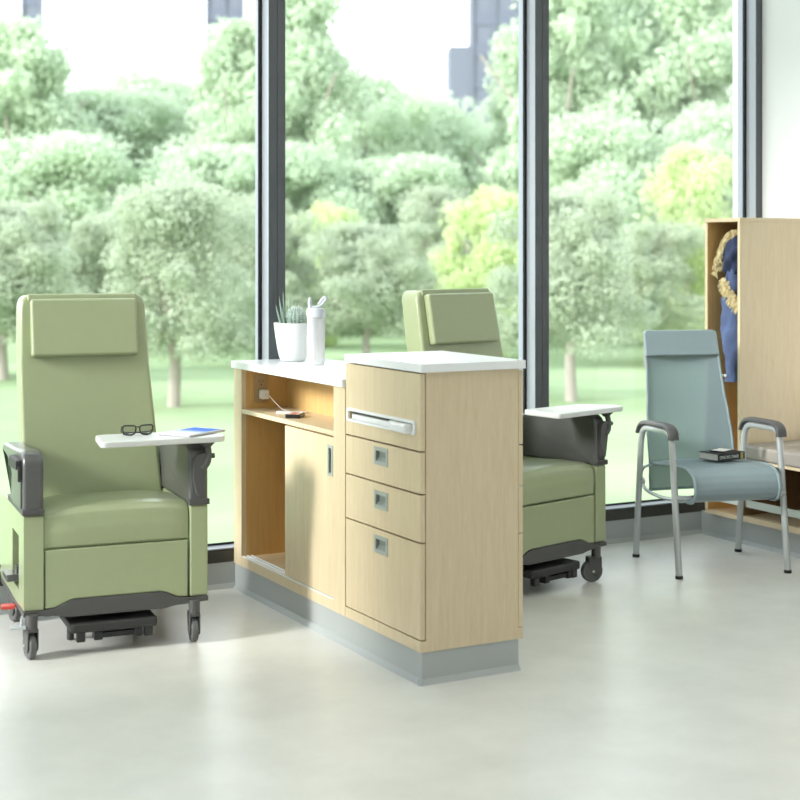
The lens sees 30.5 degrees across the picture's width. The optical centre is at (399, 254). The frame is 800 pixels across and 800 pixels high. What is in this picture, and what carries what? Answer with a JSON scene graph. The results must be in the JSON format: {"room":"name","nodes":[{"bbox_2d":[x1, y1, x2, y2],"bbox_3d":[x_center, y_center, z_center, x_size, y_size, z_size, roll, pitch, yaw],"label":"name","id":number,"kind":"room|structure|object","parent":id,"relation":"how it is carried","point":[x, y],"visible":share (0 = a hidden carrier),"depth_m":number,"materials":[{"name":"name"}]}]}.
{"room":"hospital room","nodes":[
{"label":"hospital room","id":0,"kind":"room"},
{"bbox_2d":[0,534,799,799],"bbox_3d":[1.012,1.575,2.363,7.555,0.150,9.585,0,0,-29],"label":"floor","id":1,"kind":"structure","parent":0,"point":[638,681],"depth_m":4.92,"materials":[{"name":"concrete"}]},
{"bbox_2d":[1,293,224,658],"bbox_3d":[-1.196,0.831,5.881,0.837,1.339,0.809,0,0,-22],"label":"recliner","id":2,"kind":"object","parent":1,"relation":"on","point":[103,528],"visible":1,"depth_m":5.70,"materials":[{"name":"green leather"}]},
{"bbox_2d":[59,610,156,642],"bbox_3d":[-1.130,1.441,5.676,0.354,0.118,0.310,0,0,-29],"label":"footrest","id":3,"kind":"object","parent":2,"relation":"on","point":[136,623],"depth_m":5.57,"materials":[{"name":"black plastic"}]},
{"bbox_2d":[43,490,187,549],"bbox_3d":[-1.167,1.020,5.805,0.548,0.166,0.512,0,0,-22],"label":"seat cushion","id":4,"kind":"object","parent":2,"relation":"on","point":[72,519],"depth_m":5.60,"materials":[{"name":"green leather"}]},
{"bbox_2d":[121,424,153,435],"bbox_3d":[-1.023,0.678,5.705,0.127,0.043,0.048,0,0,-23],"label":"eyeglasses","id":5,"kind":"object","parent":2,"relation":"on","point":[122,427],"visible":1,"depth_m":5.69,"materials":[{"name":"black plastic"}]},
{"bbox_2d":[95,432,224,447],"bbox_3d":[-0.933,0.712,5.689,0.494,0.024,0.238,0,0,-22],"label":"tray","id":6,"kind":"object","parent":2,"relation":"on","point":[153,439],"depth_m":5.62,"materials":[{"name":"white plastic"}]},
{"bbox_2d":[159,427,224,436],"bbox_3d":[-0.814,0.695,5.763,0.160,0.010,0.230,0,0,29],"label":"open magazine","id":7,"kind":"object","parent":2,"relation":"on","point":[193,431],"visible":1,"depth_m":5.74,"materials":[{"name":"white paper"}]},
{"bbox_2d":[231,358,349,615],"bbox_3d":[-0.299,0.932,6.232,0.441,0.911,1.130,0,0,-29],"label":"base cabinet","id":8,"kind":"object","parent":1,"relation":"on","point":[290,517],"visible":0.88,"depth_m":6.17,"materials":[{"name":"brown wood"}]},
{"bbox_2d":[254,375,267,402],"bbox_3d":[-0.624,0.600,6.591,0.063,0.124,0.006,0,0,-29],"label":"power outlet","id":9,"kind":"object","parent":8,"relation":"attached to","point":[260,381],"depth_m":6.58,"materials":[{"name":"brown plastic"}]},
{"bbox_2d":[259,389,284,409],"bbox_3d":[-0.540,0.644,6.486,0.042,0.083,0.263,0,0,-38],"label":"charger","id":10,"kind":"object","parent":8,"relation":"attached to","point":[263,393],"visible":0.85,"depth_m":6.55,"materials":[{"name":"white plastic"}]},
{"bbox_2d":[242,407,333,435],"bbox_3d":[-0.385,0.697,6.191,0.221,0.019,0.936,0,0,-29],"label":"shelf","id":11,"kind":"object","parent":8,"relation":"attached to","point":[317,419],"depth_m":6.21,"materials":[{"name":"brown wood"}]},
{"bbox_2d":[231,358,348,386],"bbox_3d":[-0.299,0.492,6.232,0.441,0.031,1.129,0,0,-29],"label":"countertop","id":12,"kind":"structure","parent":8,"relation":"on","point":[333,372],"depth_m":6.22,"materials":[{"name":"white"}]},
{"bbox_2d":[274,295,311,361],"bbox_3d":[-0.482,0.320,6.608,0.172,0.315,0.172,0,0,-29],"label":"succulents","id":13,"kind":"object","parent":12,"relation":"on","point":[291,336],"visible":0.95,"depth_m":6.55,"materials":[{"name":"white ceramic"}]},
{"bbox_2d":[274,322,311,361],"bbox_3d":[-0.482,0.391,6.608,0.172,0.173,0.172,0,0,-29],"label":"pot","id":14,"kind":"object","parent":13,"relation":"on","point":[291,337],"depth_m":6.54,"materials":[{"name":"white ceramic"}]},
{"bbox_2d":[307,296,326,364],"bbox_3d":[-0.365,0.327,6.371,0.081,0.299,0.081,0,0,-40],"label":"water bottle","id":15,"kind":"object","parent":12,"relation":"on","point":[314,312],"visible":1,"depth_m":6.36,"materials":[{"name":"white plastic"}]},
{"bbox_2d":[276,410,307,413],"bbox_3d":[-0.469,0.682,6.378,0.132,0.009,0.052,0,0,8],"label":"mobile phone","id":16,"kind":"object","parent":8,"relation":"on","point":[278,411],"visible":0.91,"depth_m":6.36,"materials":[{"name":"white plastic"}]},
{"bbox_2d":[285,412,304,418],"bbox_3d":[-0.444,0.678,6.215,0.066,0.018,0.100,0,0,9],"label":"mobile phone","id":17,"kind":"object","parent":8,"relation":"on","point":[294,415],"visible":1,"depth_m":6.17,"materials":[{"name":"black plastic"}]},
{"bbox_2d":[329,448,330,472],"bbox_3d":[-0.267,0.807,5.767,0.014,0.098,0.025,0,0,-29],"label":"handle","id":18,"kind":"object","parent":8,"relation":"on","point":[329,448],"depth_m":5.77,"materials":[{"name":"silver metal"}]},
{"bbox_2d":[233,563,520,685],"bbox_3d":[-0.161,1.444,5.964,0.417,0.112,1.737,0,0,-29],"label":"trim","id":19,"kind":"structure","parent":1,"relation":"on","point":[462,663],"depth_m":5.36,"materials":[{"name":"grey rubber"}]},
{"bbox_2d":[344,351,525,652],"bbox_3d":[0.107,0.884,5.462,0.463,1.008,0.607,0,0,-29],"label":"base cabinet","id":20,"kind":"object","parent":1,"relation":"on","point":[434,456],"visible":1,"depth_m":5.25,"materials":[{"name":"brown wood"}]},
{"bbox_2d":[376,450,384,462],"bbox_3d":[-0.063,0.738,5.379,0.014,0.038,0.078,0,0,-29],"label":"handle","id":21,"kind":"object","parent":20,"relation":"on","point":[380,454],"depth_m":5.39,"materials":[{"name":"silver metal"}]},
{"bbox_2d":[376,494,384,506],"bbox_3d":[-0.063,0.899,5.379,0.014,0.038,0.078,0,0,-29],"label":"handle","id":22,"kind":"object","parent":20,"relation":"on","point":[380,498],"depth_m":5.40,"materials":[{"name":"silver metal"}]},
{"bbox_2d":[376,539,384,551],"bbox_3d":[-0.063,1.063,5.379,0.014,0.038,0.078,0,0,-29],"label":"handle","id":23,"kind":"object","parent":20,"relation":"on","point":[380,543],"depth_m":5.39,"materials":[{"name":"silver metal"}]},
{"bbox_2d":[344,351,525,372],"bbox_3d":[0.121,0.395,5.467,0.434,0.030,0.603,0,0,-29],"label":"countertop","id":24,"kind":"structure","parent":20,"relation":"on","point":[420,361],"depth_m":5.30,"materials":[{"name":"white"}]},
{"bbox_2d":[402,288,622,586],"bbox_3d":[0.484,0.831,6.801,0.849,1.339,0.786,0,0,-43],"label":"recliner","id":25,"kind":"object","parent":1,"relation":"on","point":[565,446],"visible":0.45,"depth_m":6.74,"materials":[{"name":"green"}]},
{"bbox_2d":[523,558,579,586],"bbox_3d":[0.604,1.441,6.623,0.382,0.118,0.346,0,0,-29],"label":"footrest","id":26,"kind":"object","parent":25,"relation":"on","point":[545,572],"depth_m":6.52,"materials":[{"name":"black plastic"}]},
{"bbox_2d":[518,458,593,505],"bbox_3d":[0.523,1.020,6.731,0.548,0.166,0.512,0,0,-43],"label":"seat cushion","id":27,"kind":"object","parent":25,"relation":"on","point":[546,481],"depth_m":6.58,"materials":[{"name":"green leather"}]},
{"bbox_2d":[525,404,622,457],"bbox_3d":[0.813,0.816,6.708,0.497,0.232,0.308,0,0,-29],"label":"tray","id":28,"kind":"object","parent":25,"relation":"on","point":[584,433],"depth_m":6.76,"materials":[{"name":"grey plastic"}]},
{"bbox_2d":[591,459,607,465],"bbox_3d":[0.919,0.956,6.768,0.082,0.024,0.038,0,0,-43],"label":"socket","id":29,"kind":"object","parent":25,"relation":"attached to","point":[594,462],"depth_m":6.75,"materials":[{"name":"grey plastic"}]},
{"bbox_2d":[632,329,791,579],"bbox_3d":[1.493,0.941,7.149,0.605,1.119,0.665,0,0,-14],"label":"chair","id":30,"kind":"object","parent":1,"relation":"on","point":[687,410],"visible":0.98,"depth_m":7.33,"materials":[{"name":"teal leather"}]},
{"bbox_2d":[699,448,744,461],"bbox_3d":[1.563,0.971,7.128,0.182,0.036,0.129,0,0,-34],"label":"book","id":31,"kind":"object","parent":30,"relation":"on","point":[736,454],"visible":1,"depth_m":7.08,"materials":[{"name":"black paper"}]},
{"bbox_2d":[710,448,733,452],"bbox_3d":[1.562,0.949,7.127,0.076,0.008,0.104,0,0,39],"label":"notebook","id":32,"kind":"object","parent":31,"relation":"on","point":[719,450],"visible":1,"depth_m":7.10,"materials":[{"name":"white paper"}]},
{"bbox_2d":[733,0,736,217],"bbox_3d":[2.046,-0.650,8.539,0.248,5.900,0.040,0,0,-29],"label":"window frame","id":33,"kind":"structure","parent":0,"point":[734,1],"depth_m":8.48,"materials":[{"name":"white paint"}]},
{"bbox_2d":[762,0,799,217],"bbox_3d":[4.265,-0.900,4.131,0.150,4.800,9.585,0,0,-29],"label":"wall","id":34,"kind":"structure","parent":0,"point":[780,18],"depth_m":8.00,"materials":[{"name":"white paint"}]},
{"bbox_2d":[0,497,692,571],"bbox_3d":[-1.224,1.323,6.424,7.305,0.005,0.089,0,0,-29],"label":"trim","id":35,"kind":"structure","parent":34,"relation":"attached to","point":[225,546],"depth_m":7.71,"materials":[{"name":"silver metal"}]},
{"bbox_2d":[0,511,701,614],"bbox_3d":[-1.222,1.442,6.419,7.305,0.117,0.104,0,0,-29],"label":"baseboard","id":36,"kind":"structure","parent":34,"relation":"attached to","point":[220,575],"depth_m":7.68,"materials":[{"name":"grey rubber"}]},
{"bbox_2d":[0,502,704,585],"bbox_3d":[-1.224,1.354,6.424,7.305,0.058,0.092,0,0,-29],"label":"trim","id":37,"kind":"structure","parent":34,"relation":"attached to","point":[225,555],"depth_m":7.69,"materials":[{"name":"black metal"}]},
{"bbox_2d":[0,0,284,566],"bbox_3d":[-1.209,-0.960,6.467,1.475,4.680,0.151,0,0,-29],"label":"window","id":38,"kind":"structure","parent":37,"relation":"on","point":[269,14],"depth_m":6.74,"materials":[{"name":"grey metal"}]},
{"bbox_2d":[519,0,548,412],"bbox_3d":[0.075,-0.960,7.165,1.475,4.680,0.151,0,0,-29],"label":"window","id":39,"kind":"structure","parent":37,"relation":"on","point":[533,14],"depth_m":7.44,"materials":[{"name":"grey metal"}]},
{"bbox_2d":[605,0,761,505],"bbox_3d":[1.358,-0.960,7.863,1.475,4.680,0.151,0,0,-29],"label":"window","id":40,"kind":"structure","parent":34,"relation":"in","point":[749,12],"depth_m":8.15,"materials":[{"name":"grey metal"}]},
{"bbox_2d":[701,510,799,558],"bbox_3d":[2.284,1.439,7.152,0.446,0.122,1.985,0,0,-29],"label":"baseboard","id":41,"kind":"structure","parent":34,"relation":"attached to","point":[754,535],"depth_m":7.58,"materials":[{"name":"grey rubber"}]},
{"bbox_2d":[704,218,799,519],"bbox_3d":[1.891,0.591,7.832,0.452,1.570,0.282,0,0,-29],"label":"wardrobe","id":42,"kind":"object","parent":41,"relation":"on","point":[767,386],"visible":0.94,"depth_m":7.72,"materials":[{"name":"brown wood"}]},
{"bbox_2d":[711,230,737,381],"bbox_3d":[1.856,0.270,7.801,0.403,0.800,0.230,0,0,-29],"label":"coat","id":43,"kind":"object","parent":42,"relation":"hanging from","point":[726,258],"visible":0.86,"depth_m":7.71,"materials":[{"name":"blue fabric"}]},
{"bbox_2d":[711,230,737,278],"bbox_3d":[1.792,-0.002,7.770,0.225,0.266,0.224,0,0,-29],"label":"hood","id":44,"kind":"object","parent":43,"relation":"attached to","point":[726,258],"depth_m":7.72,"materials":[{"name":"beige fur"}]},
{"bbox_2d":[743,440,799,533],"bbox_3d":[2.333,1.177,7.009,0.458,0.398,1.588,0,0,-29],"label":"bench","id":45,"kind":"object","parent":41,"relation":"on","point":[767,513],"visible":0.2,"depth_m":7.50,"materials":[{"name":"brown wood"}]},
{"bbox_2d":[746,440,799,467],"bbox_3d":[2.330,1.014,7.008,0.452,0.073,1.584,0,0,-29],"label":"seat cushion","id":46,"kind":"object","parent":45,"relation":"on","point":[766,452],"depth_m":7.43,"materials":[{"name":"beige fabric"}]},
{"label":"outside","id":47,"kind":"structure","parent":0,"visible":0},
{"bbox_2d":[0,303,693,563],"bbox_3d":[-21.019,2.300,91.012,330.000,0.240,300.000,0,0,-29],"label":"lawn","id":48,"kind":"structure","parent":47,"point":[207,395],"depth_m":22.83,"materials":[{"name":"green plant"}]},
{"bbox_2d":[21,0,42,77],"bbox_3d":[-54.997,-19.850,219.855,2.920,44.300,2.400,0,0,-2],"label":"office tower","id":49,"kind":"structure","parent":48,"relation":"on","point":[32,8],"depth_m":218.96,"materials":[{"name":"grey"}]},
{"bbox_2d":[0,197,84,379],"bbox_3d":[-7.185,0.727,25.750,3.660,3.541,3.848,0,0,28],"label":"tree","id":50,"kind":"object","parent":48,"relation":"on","point":[37,256],"visible":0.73,"depth_m":25.17,"materials":[{"name":"green plant"}]},
{"bbox_2d":[0,11,106,144],"bbox_3d":[-12.290,-2.667,48.272,6.253,10.510,6.018,0,0,23],"label":"tree","id":51,"kind":"object","parent":48,"relation":"on","point":[26,100],"visible":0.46,"depth_m":47.42,"materials":[{"name":"green plant"}]},
{"bbox_2d":[0,129,144,292],"bbox_3d":[-9.827,-0.293,41.139,6.458,6.392,6.120,0,0,-11],"label":"tree","id":52,"kind":"object","parent":48,"relation":"on","point":[57,168],"visible":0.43,"depth_m":39.81,"materials":[{"name":"green plant"}]},
{"bbox_2d":[16,207,155,305],"bbox_3d":[-7.074,0.722,33.257,3.552,3.552,3.733,0,0,-38],"label":"tree","id":53,"kind":"object","parent":48,"relation":"on","point":[90,237],"visible":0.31,"depth_m":32.35,"materials":[{"name":"green plant"}]},
{"bbox_2d":[4,82,188,279],"bbox_3d":[-10.924,-1.498,51.998,7.759,9.362,8.188,0,0,24],"label":"tree","id":54,"kind":"object","parent":48,"relation":"on","point":[127,113],"visible":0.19,"depth_m":51.13,"materials":[{"name":"green plant"}]},
{"bbox_2d":[81,65,222,194],"bbox_3d":[-8.808,-1.903,54.906,7.500,10.359,7.108,0,0,-36],"label":"tree","id":55,"kind":"object","parent":48,"relation":"on","point":[181,89],"visible":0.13,"depth_m":54.18,"materials":[{"name":"green plant"}]},
{"bbox_2d":[98,174,286,407],"bbox_3d":[-3.223,0.670,21.998,2.966,3.663,3.128,0,0,30],"label":"tree","id":56,"kind":"object","parent":48,"relation":"on","point":[167,278],"visible":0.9,"depth_m":21.28,"materials":[{"name":"green plant"}]},
{"bbox_2d":[119,142,301,333],"bbox_3d":[-5.448,-0.195,42.035,5.435,6.148,5.735,0,0,38],"label":"tree","id":57,"kind":"object","parent":48,"relation":"on","point":[232,170],"visible":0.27,"depth_m":40.88,"materials":[{"name":"green plant"}]},
{"bbox_2d":[151,15,297,199],"bbox_3d":[-5.258,-2.632,47.736,5.211,10.436,5.015,0,0,-36],"label":"tree","id":58,"kind":"object","parent":48,"relation":"on","point":[227,60],"visible":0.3,"depth_m":47.04,"materials":[{"name":"green plant"}]},
{"bbox_2d":[206,0,243,99],"bbox_3d":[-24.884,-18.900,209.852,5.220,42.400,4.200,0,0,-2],"label":"office tower","id":59,"kind":"structure","parent":48,"relation":"on","point":[232,9],"depth_m":207.96,"materials":[{"name":"grey"}]},
{"bbox_2d":[202,191,335,329],"bbox_3d":[-2.569,0.596,29.988,3.140,3.831,2.952,0,0,-5],"label":"tree","id":60,"kind":"object","parent":48,"relation":"on","point":[296,272],"visible":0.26,"depth_m":29.47,"materials":[{"name":"green plant"}]},
{"bbox_2d":[216,0,375,191],"bbox_3d":[-3.315,-3.338,46.724,5.119,11.930,4.909,0,0,-15],"label":"tree","id":61,"kind":"object","parent":48,"relation":"on","point":[313,67],"visible":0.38,"depth_m":46.10,"materials":[{"name":"green plant"}]},
{"bbox_2d":[239,140,399,330],"bbox_3d":[-2.640,-0.232,43.040,5.132,6.241,5.415,0,0,11],"label":"tree","id":62,"kind":"object","parent":48,"relation":"on","point":[308,165],"visible":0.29,"depth_m":42.15,"materials":[{"name":"green plant"}]},
{"bbox_2d":[285,199,363,346],"bbox_3d":[-1.973,0.639,36.854,2.350,4.128,2.555,0,0,-37],"label":"tree","id":63,"kind":"object","parent":48,"relation":"on","point":[328,213],"visible":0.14,"depth_m":36.60,"materials":[{"name":"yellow plant"}]},
{"bbox_2d":[285,217,435,352],"bbox_3d":[-0.764,0.860,28.769,3.128,3.237,3.288,0,0,22],"label":"tree","id":64,"kind":"object","parent":48,"relation":"on","point":[371,289],"visible":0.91,"depth_m":28.40,"materials":[{"name":"green plant"}]},
{"bbox_2d":[306,64,454,314],"bbox_3d":[-1.696,-1.899,53.811,7.370,10.348,6.984,0,0,6],"label":"tree","id":65,"kind":"object","parent":48,"relation":"on","point":[382,129],"visible":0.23,"depth_m":52.49,"materials":[{"name":"green plant"}]},
{"bbox_2d":[297,150,476,332],"bbox_3d":[-0.253,-0.124,44.133,6.008,5.974,5.693,0,0,-11],"label":"tree","id":66,"kind":"object","parent":48,"relation":"on","point":[394,177],"visible":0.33,"depth_m":42.85,"materials":[{"name":"green plant"}]},
{"bbox_2d":[380,182,506,315],"bbox_3d":[1.094,0.362,35.743,3.242,4.357,3.448,0,0,11],"label":"tree","id":67,"kind":"object","parent":48,"relation":"on","point":[425,205],"visible":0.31,"depth_m":35.70,"materials":[{"name":"green plant"}]},
{"bbox_2d":[397,86,496,198],"bbox_3d":[1.151,-1.654,56.885,7.773,9.744,7.366,0,0,-30],"label":"tree","id":68,"kind":"object","parent":48,"relation":"on","point":[459,143],"visible":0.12,"depth_m":56.05,"materials":[{"name":"green plant"}]},
{"bbox_2d":[428,183,518,357],"bbox_3d":[2.074,0.531,33.094,2.930,4.296,2.894,0,0,34],"label":"tree","id":69,"kind":"object","parent":48,"relation":"on","point":[486,256],"visible":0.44,"depth_m":32.59,"materials":[{"name":"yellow plant"}]},
{"bbox_2d":[446,0,518,132],"bbox_3d":[11.971,-17.950,189.813,11.560,40.500,7.100,0,0,-2],"label":"office tower","id":70,"kind":"structure","parent":48,"relation":"on","point":[465,72],"depth_m":186.46,"materials":[{"name":"grey glass"}]},
{"bbox_2d":[467,81,518,299],"bbox_3d":[4.056,-1.756,51.089,3.588,8.582,3.270,0,0,-8],"label":"tree","id":71,"kind":"object","parent":48,"relation":"on","point":[497,140],"visible":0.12,"depth_m":50.63,"materials":[{"name":"green plant"}]},
{"bbox_2d":[477,0,643,317],"bbox_3d":[5.067,-3.458,45.237,5.370,12.184,5.169,0,0,20],"label":"tree","id":72,"kind":"object","parent":48,"relation":"on","point":[572,23],"visible":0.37,"depth_m":44.44,"materials":[{"name":"green plant"}]},
{"bbox_2d":[483,184,660,401],"bbox_3d":[2.491,0.685,22.872,3.003,3.629,2.838,0,0,-37],"label":"tree","id":73,"kind":"object","parent":48,"relation":"on","point":[578,287],"visible":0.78,"depth_m":22.39,"materials":[{"name":"green plant"}]},
{"bbox_2d":[510,0,721,150],"bbox_3d":[7.390,-3.014,47.796,7.560,13.097,7.164,0,0,43],"label":"tree","id":74,"kind":"object","parent":48,"relation":"on","point":[630,22],"visible":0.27,"depth_m":45.15,"materials":[{"name":"green plant"}]},
{"bbox_2d":[516,108,718,346],"bbox_3d":[5.841,-0.515,39.888,5.877,6.937,5.569,0,0,-21],"label":"tree","id":75,"kind":"object","parent":48,"relation":"on","point":[620,152],"visible":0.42,"depth_m":39.20,"materials":[{"name":"green plant"}]},
{"bbox_2d":[594,217,704,365],"bbox_3d":[4.986,0.840,31.025,3.242,3.282,3.084,0,0,-1],"label":"tree","id":76,"kind":"object","parent":48,"relation":"on","point":[656,272],"visible":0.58,"depth_m":30.40,"materials":[{"name":"green plant"}]},
{"bbox_2d":[623,0,732,235],"bbox_3d":[9.292,-3.323,46.226,6.254,11.898,6.498,0,0,26],"label":"tree","id":77,"kind":"object","parent":48,"relation":"on","point":[706,57],"visible":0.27,"depth_m":44.62,"materials":[{"name":"green plant"}]},
{"bbox_2d":[627,141,732,358],"bbox_3d":[6.683,0.126,32.851,3.131,5.404,2.881,0,0,-30],"label":"tree","id":78,"kind":"object","parent":48,"relation":"on","point":[691,179],"visible":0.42,"depth_m":32.60,"materials":[{"name":"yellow plant"}]},
{"bbox_2d":[636,99,732,329],"bbox_3d":[8.750,-0.689,40.877,4.480,7.366,4.728,0,0,-43],"label":"tree","id":79,"kind":"object","parent":48,"relation":"on","point":[713,128],"visible":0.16,"depth_m":40.44,"materials":[{"name":"green plant"}]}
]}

